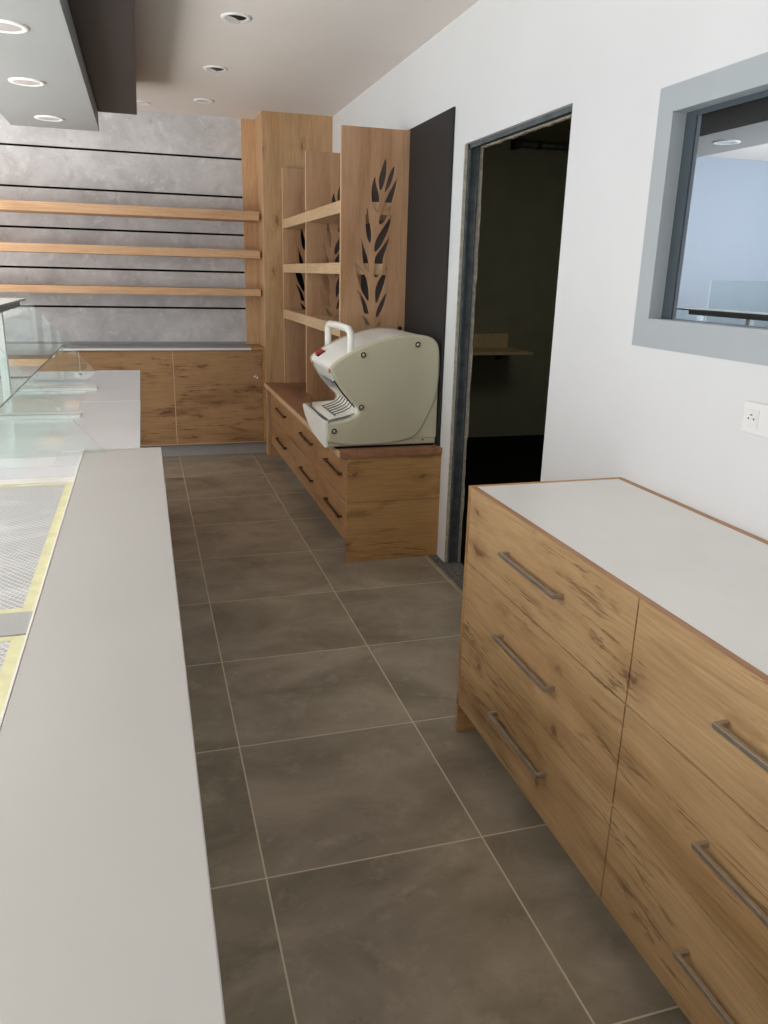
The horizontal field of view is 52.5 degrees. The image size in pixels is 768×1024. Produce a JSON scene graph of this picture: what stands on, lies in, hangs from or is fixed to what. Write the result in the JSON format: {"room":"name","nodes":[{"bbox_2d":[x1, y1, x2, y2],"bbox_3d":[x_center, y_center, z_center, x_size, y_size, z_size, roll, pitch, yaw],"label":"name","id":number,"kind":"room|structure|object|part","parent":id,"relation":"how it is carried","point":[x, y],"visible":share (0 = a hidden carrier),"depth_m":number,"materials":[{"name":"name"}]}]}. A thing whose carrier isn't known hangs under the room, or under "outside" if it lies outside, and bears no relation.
{"room":"food shop","nodes":[
{"label":"food shop","id":0,"kind":"room"},
{"bbox_2d":[254,111,332,454],"bbox_3d":[-0.752,-1.825,6.502,0.548,2.645,0.428,-4,18,-16],"label":"wood panel","id":1,"kind":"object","parent":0,"point":[282,139],"depth_m":6.09,"materials":[{"name":"brown wood"}]},
{"bbox_3d":[-1.013,-1.809,6.426,0.003,2.645,0.428,-4,18,-16],"label":"panel","id":2,"kind":"part","parent":1,"relation":"part of","materials":[{"name":"brown wood"}]},
{"bbox_2d":[134,0,571,143],"bbox_3d":[-0.539,-1.632,1.180,8.600,0.100,10.600,-4,18,-16],"label":"ceiling","id":3,"kind":"structure","parent":0,"point":[310,57],"depth_m":4.26,"materials":[{"name":"paint"}]},
{"bbox_2d":[0,0,98,130],"bbox_3d":[-1.038,-1.544,1.560,0.522,0.314,7.330,-4,18,-16],"label":"ceiling soffit","id":4,"kind":"structure","parent":3,"relation":"attached to","point":[50,53],"depth_m":3.49,"materials":[{"name":"grey paint"}]},
{"bbox_2d":[0,19,29,33],"bbox_3d":[-1.391,-1.780,2.857,0.166,0.006,0.166,-4,18,-16],"label":"recessed light","id":5,"kind":"object","parent":4,"relation":"attached to","point":[6,26],"visible":1,"depth_m":2.86,"materials":[{"name":"white metal"}]},
{"bbox_2d":[8,77,45,86],"bbox_3d":[-1.702,-2.049,3.715,0.166,0.006,0.166,-4,18,-16],"label":"recessed light","id":6,"kind":"object","parent":4,"relation":"attached to","point":[30,82],"visible":1,"depth_m":3.70,"materials":[{"name":"white plastic"}]},
{"bbox_2d":[34,115,64,121],"bbox_3d":[-1.982,-2.331,4.616,0.166,0.006,0.166,-4,18,-16],"label":"recessed light","id":7,"kind":"object","parent":4,"relation":"attached to","point":[39,117],"visible":1,"depth_m":4.60,"materials":[{"name":"white plastic"}]},
{"bbox_2d":[67,0,136,114],"bbox_3d":[-0.672,-1.622,1.650,0.239,0.199,7.330,-4,18,-16],"label":"ceiling bulkhead","id":8,"kind":"object","parent":3,"relation":"attached to","point":[105,29],"visible":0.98,"depth_m":3.55,"materials":[{"name":"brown paint"}]},
{"bbox_2d":[137,100,149,104],"bbox_3d":[-1.776,-2.976,5.668,0.146,0.006,0.146,-4,18,-16],"label":"recessed light","id":9,"kind":"object","parent":3,"relation":"in","point":[138,101],"visible":0.63,"depth_m":5.66,"materials":[{"name":"white plastic"}]},
{"bbox_2d":[194,98,213,102],"bbox_3d":[-1.282,-2.927,5.547,0.146,0.006,0.146,-4,18,-16],"label":"recessed light","id":10,"kind":"object","parent":3,"relation":"in","point":[199,100],"visible":1,"depth_m":5.52,"materials":[{"name":"white metal"}]},
{"bbox_2d":[203,65,227,73],"bbox_3d":[-1.008,-2.641,4.662,0.146,0.024,0.146,-4,18,-16],"label":"recessed light","id":11,"kind":"object","parent":3,"relation":"in","point":[214,69],"visible":1,"depth_m":4.65,"materials":[{"name":"white metal"}]},
{"bbox_2d":[220,12,250,23],"bbox_3d":[-0.704,-2.342,3.707,0.146,0.024,0.146,-4,18,-16],"label":"recessed light","id":12,"kind":"object","parent":3,"relation":"in","point":[233,17],"visible":1,"depth_m":3.69,"materials":[{"name":"white metal"}]},
{"bbox_2d":[510,139,568,150],"bbox_3d":[1.563,-3.251,6.938,0.910,0.089,0.099,-4,18,-16],"label":"tube","id":13,"kind":"object","parent":3,"relation":"attached to","point":[515,144],"visible":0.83,"depth_m":6.85,"materials":[{"name":"black metal"}]},
{"bbox_2d":[162,435,690,1023],"bbox_3d":[-0.606,0.983,1.977,8.600,0.080,10.600,-4,18,-16],"label":"floor","id":14,"kind":"structure","parent":0,"point":[372,859],"depth_m":2.31,"materials":[{"name":"tile"}]},
{"bbox_2d":[0,298,104,636],"bbox_3d":[-1.088,0.154,1.928,0.850,1.510,6.060,-4,18,-16],"label":"display case","id":15,"kind":"object","parent":14,"relation":"on","point":[38,410],"visible":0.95,"depth_m":3.13,"materials":[{"name":"clear glass"}]},
{"bbox_3d":[-1.877,-0.796,3.833,0.036,0.366,0.036,-4,18,-16],"label":"post","id":16,"kind":"part","parent":15,"relation":"part of","materials":[{"name":"white metal"}]},
{"bbox_3d":[-1.738,-0.850,3.346,0.044,0.028,2.120,-4,18,-16],"label":"support rail","id":17,"kind":"part","parent":15,"relation":"part of","materials":[{"name":"silver metal"}]},
{"bbox_2d":[0,635,25,715],"bbox_3d":[-0.666,0.508,0.351,0.692,0.003,1.931,-4,18,-16],"label":"protective film","id":18,"kind":"object","parent":15,"relation":"on","point":[11,646],"visible":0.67,"depth_m":1.24,"materials":[{"name":"plastic"}]},
{"bbox_3d":[-1.872,-0.884,3.381,0.288,0.010,2.360,-4,18,-16],"label":"glass","id":19,"kind":"part","parent":15,"relation":"part of","materials":[{"name":"clear glass"}]},
{"bbox_3d":[-1.781,-0.648,3.489,0.453,0.008,2.290,-4,18,-16],"label":"shelf glass","id":20,"kind":"part","parent":15,"relation":"part of","materials":[{"name":"clear glass"}]},
{"bbox_2d":[0,482,72,613],"bbox_3d":[-1.104,0.070,1.754,0.692,0.003,0.939,-4,18,-16],"label":"display tray","id":21,"kind":"object","parent":15,"relation":"on","point":[31,515],"visible":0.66,"depth_m":1.81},
{"bbox_3d":[-1.306,-0.369,2.445,0.785,0.396,0.006,-4,18,-16],"label":"pane","id":22,"kind":"part","parent":15,"relation":"part of","materials":[{"name":"clear glass"}]},
{"bbox_2d":[59,370,140,452],"bbox_3d":[-1.291,-0.516,3.696,0.262,0.041,2.270,-4,18,-16],"label":"countertop","id":23,"kind":"structure","parent":15,"relation":"on","point":[111,413],"depth_m":3.27,"materials":[{"name":"white laminate"}]},
{"bbox_2d":[0,447,225,1023],"bbox_3d":[-0.359,0.339,0.954,0.254,0.041,3.757,-4,18,-16],"label":"countertop","id":24,"kind":"structure","parent":15,"relation":"on","point":[107,915],"depth_m":0.92,"materials":[{"name":"white laminate"}]},
{"bbox_2d":[38,350,265,456],"bbox_3d":[-2.354,-0.879,6.309,2.742,0.870,0.350,-4,18,-16],"label":"base cabinet","id":25,"kind":"object","parent":14,"relation":"on","point":[194,402],"visible":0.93,"depth_m":6.37,"materials":[{"name":"brown wood"}]},
{"bbox_3d":[-2.711,-0.858,6.036,0.700,0.762,0.022,-4,18,-16],"label":"door","id":26,"kind":"part","parent":25,"relation":"part of","materials":[{"name":"brown wood"}]},
{"bbox_3d":[-2.039,-0.901,6.232,0.699,0.762,0.022,-4,18,-16],"label":"door","id":27,"kind":"part","parent":25,"relation":"part of","materials":[{"name":"brown wood"}]},
{"bbox_2d":[6,342,264,350],"bbox_3d":[-2.342,-1.315,6.174,2.742,0.041,0.353,-4,18,-16],"label":"countertop","id":28,"kind":"structure","parent":25,"relation":"on","point":[68,346],"depth_m":6.29,"materials":[{"name":"grey laminate"}]},
{"bbox_3d":[-1.361,-0.944,6.431,0.714,0.762,0.022,-4,18,-16],"label":"door","id":29,"kind":"part","parent":25,"relation":"part of","materials":[{"name":"brown wood"}]},
{"bbox_2d":[271,393,440,562],"bbox_3d":[-0.338,-0.395,5.393,0.546,0.577,2.639,-4,18,-16],"label":"base cabinet","id":30,"kind":"object","parent":14,"relation":"on","point":[382,508],"visible":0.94,"depth_m":4.22,"materials":[{"name":"brown wood"}]},
{"bbox_3d":[-0.788,-0.757,5.929,0.026,0.013,0.390,-4,18,-16],"label":"handle","id":31,"kind":"part","parent":30,"relation":"part of","materials":[{"name":"metal"}]},
{"bbox_3d":[-0.803,-0.556,6.102,0.020,0.224,0.936,-4,18,-16],"label":"drawer","id":32,"kind":"part","parent":30,"relation":"part of","materials":[{"name":"brown wood"}]},
{"bbox_3d":[-0.794,-0.530,5.998,0.026,0.013,0.390,-4,18,-16],"label":"handle","id":33,"kind":"part","parent":30,"relation":"part of","materials":[{"name":"metal"}]},
{"bbox_3d":[-0.797,-0.779,6.035,0.020,0.234,0.936,-4,18,-16],"label":"drawer","id":34,"kind":"part","parent":30,"relation":"part of","materials":[{"name":"brown wood"}]},
{"bbox_3d":[-0.542,-0.294,5.266,0.020,0.224,0.886,-4,18,-16],"label":"drawer","id":35,"kind":"part","parent":30,"relation":"part of","materials":[{"name":"brown wood"}]},
{"bbox_3d":[-0.536,-0.517,5.197,0.020,0.234,0.886,-4,18,-16],"label":"drawer","id":36,"kind":"part","parent":30,"relation":"part of","materials":[{"name":"brown wood"}]},
{"bbox_3d":[-0.514,-0.249,5.100,0.026,0.013,0.375,-4,18,-16],"label":"handle","id":37,"kind":"part","parent":30,"relation":"part of","materials":[{"name":"metal"}]},
{"bbox_3d":[-0.508,-0.476,5.030,0.026,0.013,0.375,-4,18,-16],"label":"handle","id":38,"kind":"part","parent":30,"relation":"part of","materials":[{"name":"metal"}]},
{"bbox_3d":[-0.305,-0.057,4.508,0.020,0.224,0.762,-4,18,-16],"label":"drawer","id":39,"kind":"part","parent":30,"relation":"part of","materials":[{"name":"brown wood"}]},
{"bbox_3d":[-0.300,-0.280,4.440,0.020,0.234,0.762,-4,18,-16],"label":"drawer","id":40,"kind":"part","parent":30,"relation":"part of","materials":[{"name":"brown wood"}]},
{"bbox_3d":[-0.292,-0.027,4.391,0.026,0.013,0.365,-4,18,-16],"label":"handle","id":41,"kind":"part","parent":30,"relation":"part of","materials":[{"name":"metal"}]},
{"bbox_3d":[-0.287,-0.254,4.322,0.026,0.013,0.365,-4,18,-16],"label":"handle","id":42,"kind":"part","parent":30,"relation":"part of","materials":[{"name":"metal"}]},
{"bbox_2d":[264,382,441,458],"bbox_3d":[-0.339,-0.688,5.295,0.567,0.035,2.650,-4,18,-16],"label":"countertop","id":43,"kind":"structure","parent":30,"relation":"on","point":[292,396],"depth_m":4.20,"materials":[{"name":"brown wood"}]},
{"bbox_2d":[282,125,409,399],"bbox_3d":[-0.342,-1.593,5.387,0.392,1.641,1.962,-4,18,-16],"label":"shelf unit","id":44,"kind":"object","parent":43,"relation":"on","point":[311,221],"visible":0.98,"depth_m":4.57,"materials":[{"name":"brown wood"}]},
{"bbox_3d":[-0.481,-1.815,5.817,0.390,0.062,0.917,-4,18,-16],"label":"shelf","id":45,"kind":"part","parent":44,"relation":"part of","materials":[{"name":"brown wood"}]},
{"bbox_3d":[-0.616,-1.869,6.269,0.388,1.641,0.018,-4,18,-16],"label":"upright panel","id":46,"kind":"part","parent":44,"relation":"part of","materials":[{"name":"brown wood"}]},
{"bbox_3d":[-0.490,-1.483,5.918,0.390,0.067,0.917,-4,18,-16],"label":"shelf","id":47,"kind":"part","parent":44,"relation":"part of","materials":[{"name":"brown wood"}]},
{"bbox_3d":[-0.473,-2.129,5.721,0.390,0.065,0.917,-4,18,-16],"label":"shelf","id":48,"kind":"part","parent":44,"relation":"part of","materials":[{"name":"brown wood"}]},
{"bbox_3d":[-0.349,-1.601,5.413,0.388,1.641,0.018,-4,18,-16],"label":"upright panel","id":49,"kind":"part","parent":44,"relation":"part of","materials":[{"name":"brown wood"}]},
{"bbox_3d":[-0.213,-1.206,5.032,0.390,0.067,0.981,-4,18,-16],"label":"shelf","id":50,"kind":"part","parent":44,"relation":"part of","materials":[{"name":"brown wood"}]},
{"bbox_3d":[-0.205,-1.538,4.931,0.390,0.062,0.981,-4,18,-16],"label":"shelf","id":51,"kind":"part","parent":44,"relation":"part of","materials":[{"name":"brown wood"}]},
{"bbox_3d":[-0.197,-1.852,4.835,0.390,0.065,0.981,-4,18,-16],"label":"shelf","id":52,"kind":"part","parent":44,"relation":"part of","materials":[{"name":"brown wood"}]},
{"bbox_3d":[-0.063,-1.315,4.498,0.388,1.641,0.018,-4,18,-16],"label":"upright panel","id":53,"kind":"part","parent":44,"relation":"part of","materials":[{"name":"brown wood"}]},
{"bbox_2d":[303,320,439,448],"bbox_3d":[-0.088,-0.725,4.298,0.618,0.629,0.600,-4,18,-16],"label":"bread slicer","id":54,"kind":"object","parent":43,"relation":"on","point":[383,381],"visible":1,"depth_m":4.06,"materials":[{"name":"beige plastic"}]},
{"bbox_2d":[315,348,324,355],"bbox_3d":[-0.353,-0.881,4.296,0.050,0.039,0.064,-4,18,-16],"label":"switch","id":55,"kind":"object","parent":54,"relation":"attached to","point":[319,352],"depth_m":4.27,"materials":[{"name":"red plastic"}]},
{"bbox_2d":[307,396,353,419],"bbox_3d":[-0.301,-0.593,4.290,0.166,0.080,0.545,-4,18,-16],"label":"tray","id":56,"kind":"object","parent":54,"relation":"on","point":[339,408],"depth_m":4.23,"materials":[{"name":"metal"}]},
{"bbox_3d":[-0.242,-0.942,4.180,0.037,0.153,0.501,-4,18,-18],"label":"handle","id":57,"kind":"part","parent":54,"relation":"part of","materials":[{"name":"beige plastic"}]},
{"bbox_3d":[-0.145,-0.775,4.506,0.604,0.571,0.035,-4,18,-16],"label":"panel","id":58,"kind":"part","parent":54,"relation":"part of","materials":[{"name":"beige plastic"}]},
{"bbox_3d":[0.046,0.095,4.234,0.520,0.333,0.018,-4,18,-16],"label":"panel","id":59,"kind":"part","parent":30,"relation":"part of","materials":[{"name":"brown wood"}]},
{"bbox_3d":[0.053,-0.181,4.149,0.520,0.242,0.018,-4,18,-16],"label":"panel","id":60,"kind":"part","parent":30,"relation":"part of","materials":[{"name":"brown wood"}]},
{"bbox_2d":[455,477,767,1023],"bbox_3d":[0.763,0.580,1.787,0.575,0.868,1.842,-4,18,-16],"label":"drawer cabinet","id":61,"kind":"object","parent":14,"relation":"on","point":[637,738],"visible":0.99,"depth_m":1.66,"materials":[{"name":"brown wood"}]},
{"bbox_3d":[0.367,0.646,2.186,0.032,0.011,0.316,-4,18,-16],"label":"handle","id":62,"kind":"part","parent":61,"relation":"part of","materials":[{"name":"metal"}]},
{"bbox_3d":[0.373,0.404,2.112,0.032,0.011,0.316,-4,18,-16],"label":"handle","id":63,"kind":"part","parent":61,"relation":"part of","materials":[{"name":"metal"}]},
{"bbox_3d":[0.379,0.161,2.038,0.032,0.011,0.316,-4,18,-16],"label":"handle","id":64,"kind":"part","parent":61,"relation":"part of","materials":[{"name":"metal"}]},
{"bbox_3d":[0.391,0.655,2.195,0.020,0.256,0.887,-4,18,-16],"label":"drawer","id":65,"kind":"part","parent":61,"relation":"part of","materials":[{"name":"brown wood"}]},
{"bbox_3d":[0.517,0.318,2.626,0.544,0.868,0.018,-4,18,-16],"label":"panel","id":66,"kind":"part","parent":61,"relation":"part of","materials":[{"name":"brown wood"}]},
{"bbox_3d":[0.397,0.408,2.119,0.020,0.254,0.887,-4,18,-16],"label":"drawer","id":67,"kind":"part","parent":61,"relation":"part of","materials":[{"name":"brown wood"}]},
{"bbox_3d":[0.404,0.166,2.046,0.020,0.244,0.887,-4,18,-16],"label":"drawer","id":68,"kind":"part","parent":61,"relation":"part of","materials":[{"name":"brown wood"}]},
{"bbox_3d":[0.538,0.187,1.594,0.017,0.015,1.804,-4,18,-16],"label":"rail","id":69,"kind":"part","parent":61,"relation":"part of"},
{"bbox_2d":[478,479,767,674],"bbox_3d":[0.788,0.173,1.668,0.503,0.018,1.804,-4,18,-16],"label":"countertop","id":70,"kind":"structure","parent":61,"relation":"on","point":[711,575],"depth_m":1.89,"materials":[{"name":"grey laminate"}]},
{"bbox_3d":[0.649,0.914,1.369,0.020,0.256,0.911,-4,18,-16],"label":"drawer","id":71,"kind":"part","parent":61,"relation":"part of","materials":[{"name":"brown wood"}]},
{"bbox_3d":[0.655,0.666,1.294,0.020,0.254,0.911,-4,18,-16],"label":"drawer","id":72,"kind":"part","parent":61,"relation":"part of","materials":[{"name":"brown wood"}]},
{"bbox_3d":[1.039,0.157,1.741,0.020,0.019,1.804,-4,18,-16],"label":"rail","id":73,"kind":"part","parent":61,"relation":"part of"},
{"bbox_3d":[0.661,0.424,1.220,0.020,0.244,0.911,-4,18,-16],"label":"drawer","id":74,"kind":"part","parent":61,"relation":"part of","materials":[{"name":"brown wood"}]},
{"bbox_3d":[0.621,0.901,1.371,0.032,0.011,0.317,-4,18,-16],"label":"handle","id":75,"kind":"part","parent":61,"relation":"part of","materials":[{"name":"metal"}]},
{"bbox_3d":[0.627,0.659,1.297,0.032,0.011,0.317,-4,18,-16],"label":"handle","id":76,"kind":"part","parent":61,"relation":"part of","materials":[{"name":"metal"}]},
{"bbox_3d":[0.634,0.416,1.223,0.032,0.011,0.317,-4,18,-16],"label":"handle","id":77,"kind":"part","parent":61,"relation":"part of","materials":[{"name":"metal"}]},
{"bbox_2d":[472,334,532,359],"bbox_3d":[0.512,-1.100,7.075,1.550,0.985,0.480,-4,18,-16],"label":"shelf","id":78,"kind":"object","parent":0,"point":[482,344],"visible":0.27,"depth_m":7.27,"materials":[{"name":"beige wood"}]},
{"bbox_2d":[467,140,568,437],"bbox_3d":[0.787,-2.001,7.207,2.640,2.645,0.120,-4,18,-16],"label":"wall","id":79,"kind":"structure","parent":0,"point":[523,189],"depth_m":7.24,"materials":[{"name":"paint"}]},
{"bbox_2d":[332,0,767,561],"bbox_3d":[0.976,-0.419,2.032,0.088,2.645,10.600,-4,18,-16],"label":"wall","id":80,"kind":"structure","parent":0,"point":[667,423],"depth_m":2.59,"materials":[{"name":"white paint"}]},
{"bbox_2d":[332,107,455,445],"bbox_3d":[-0.052,-1.512,5.130,0.010,1.648,2.580,-4,18,-16],"label":"wall panel","id":81,"kind":"object","parent":80,"relation":"attached to","point":[432,140],"visible":0.44,"depth_m":4.16,"materials":[{"name":"black laminate"}]},
{"bbox_2d":[444,105,572,562],"bbox_3d":[0.539,-0.584,3.501,0.094,2.084,0.996,-4,18,-16],"label":"door frame","id":82,"kind":"structure","parent":80,"relation":"in","point":[471,208],"depth_m":3.87,"materials":[{"name":"grey metal"}]},
{"bbox_2d":[632,52,767,365],"bbox_3d":[1.011,-0.696,1.780,0.055,0.732,1.314,-4,18,-16],"label":"window","id":83,"kind":"structure","parent":80,"relation":"in","point":[703,284],"depth_m":2.15,"materials":[{"name":"grey paint"}]},
{"bbox_3d":[1.030,-0.704,1.784,0.003,0.574,1.170,-4,18,-16],"label":"frame","id":84,"kind":"part","parent":83,"relation":"part of","materials":[{"name":"metal"}]},
{"bbox_3d":[1.035,-0.704,1.785,0.006,0.582,1.178,-4,18,-16],"label":"pane","id":85,"kind":"part","parent":83,"relation":"part of","materials":[{"name":"glass"}]},
{"bbox_2d":[741,400,767,438],"bbox_3d":[0.956,-0.227,1.954,0.016,0.082,0.159,-4,18,-16],"label":"wall socket","id":86,"kind":"object","parent":80,"relation":"attached to","point":[755,415],"visible":1,"depth_m":1.98,"materials":[{"name":"plastic"}]},
{"bbox_3d":[-3.378,-1.739,6.000,5.872,2.645,0.100,-4,18,-16],"label":"wall","id":87,"kind":"structure","parent":0,"visible":0},
{"bbox_2d":[0,111,246,343],"bbox_3d":[-2.430,-2.066,6.123,2.638,2.045,0.030,-4,18,-16],"label":"cladding","id":88,"kind":"object","parent":87,"relation":"attached to","point":[146,158],"visible":0.65,"depth_m":6.17,"materials":[{"name":"concrete"}]},
{"bbox_2d":[0,283,260,295],"bbox_3d":[-2.343,-1.732,6.054,2.724,0.055,0.304,-4,18,-16],"label":"wall shelf","id":89,"kind":"object","parent":88,"relation":"attached to","point":[29,288],"visible":1,"depth_m":6.02,"materials":[{"name":"brown wood"}]},
{"bbox_2d":[0,199,258,222],"bbox_3d":[-2.329,-2.288,5.885,2.724,0.067,0.304,-4,18,-16],"label":"wall shelf","id":90,"kind":"object","parent":87,"relation":"attached to","point":[17,206],"visible":1,"depth_m":5.88,"materials":[{"name":"brown wood"}]},
{"bbox_2d":[0,242,259,258],"bbox_3d":[-2.336,-2.013,5.968,2.724,0.062,0.304,-4,18,-16],"label":"wall shelf","id":91,"kind":"object","parent":87,"relation":"attached to","point":[4,246],"visible":1,"depth_m":5.94,"materials":[{"name":"brown wood"}]},
{"bbox_2d":[241,119,258,343],"bbox_3d":[-1.109,-2.288,6.456,0.105,1.752,0.043,-4,18,-16],"label":"wood panel","id":92,"kind":"object","parent":87,"relation":"attached to","point":[247,125],"visible":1,"depth_m":6.42,"materials":[{"name":"brown wood"}]}
]}

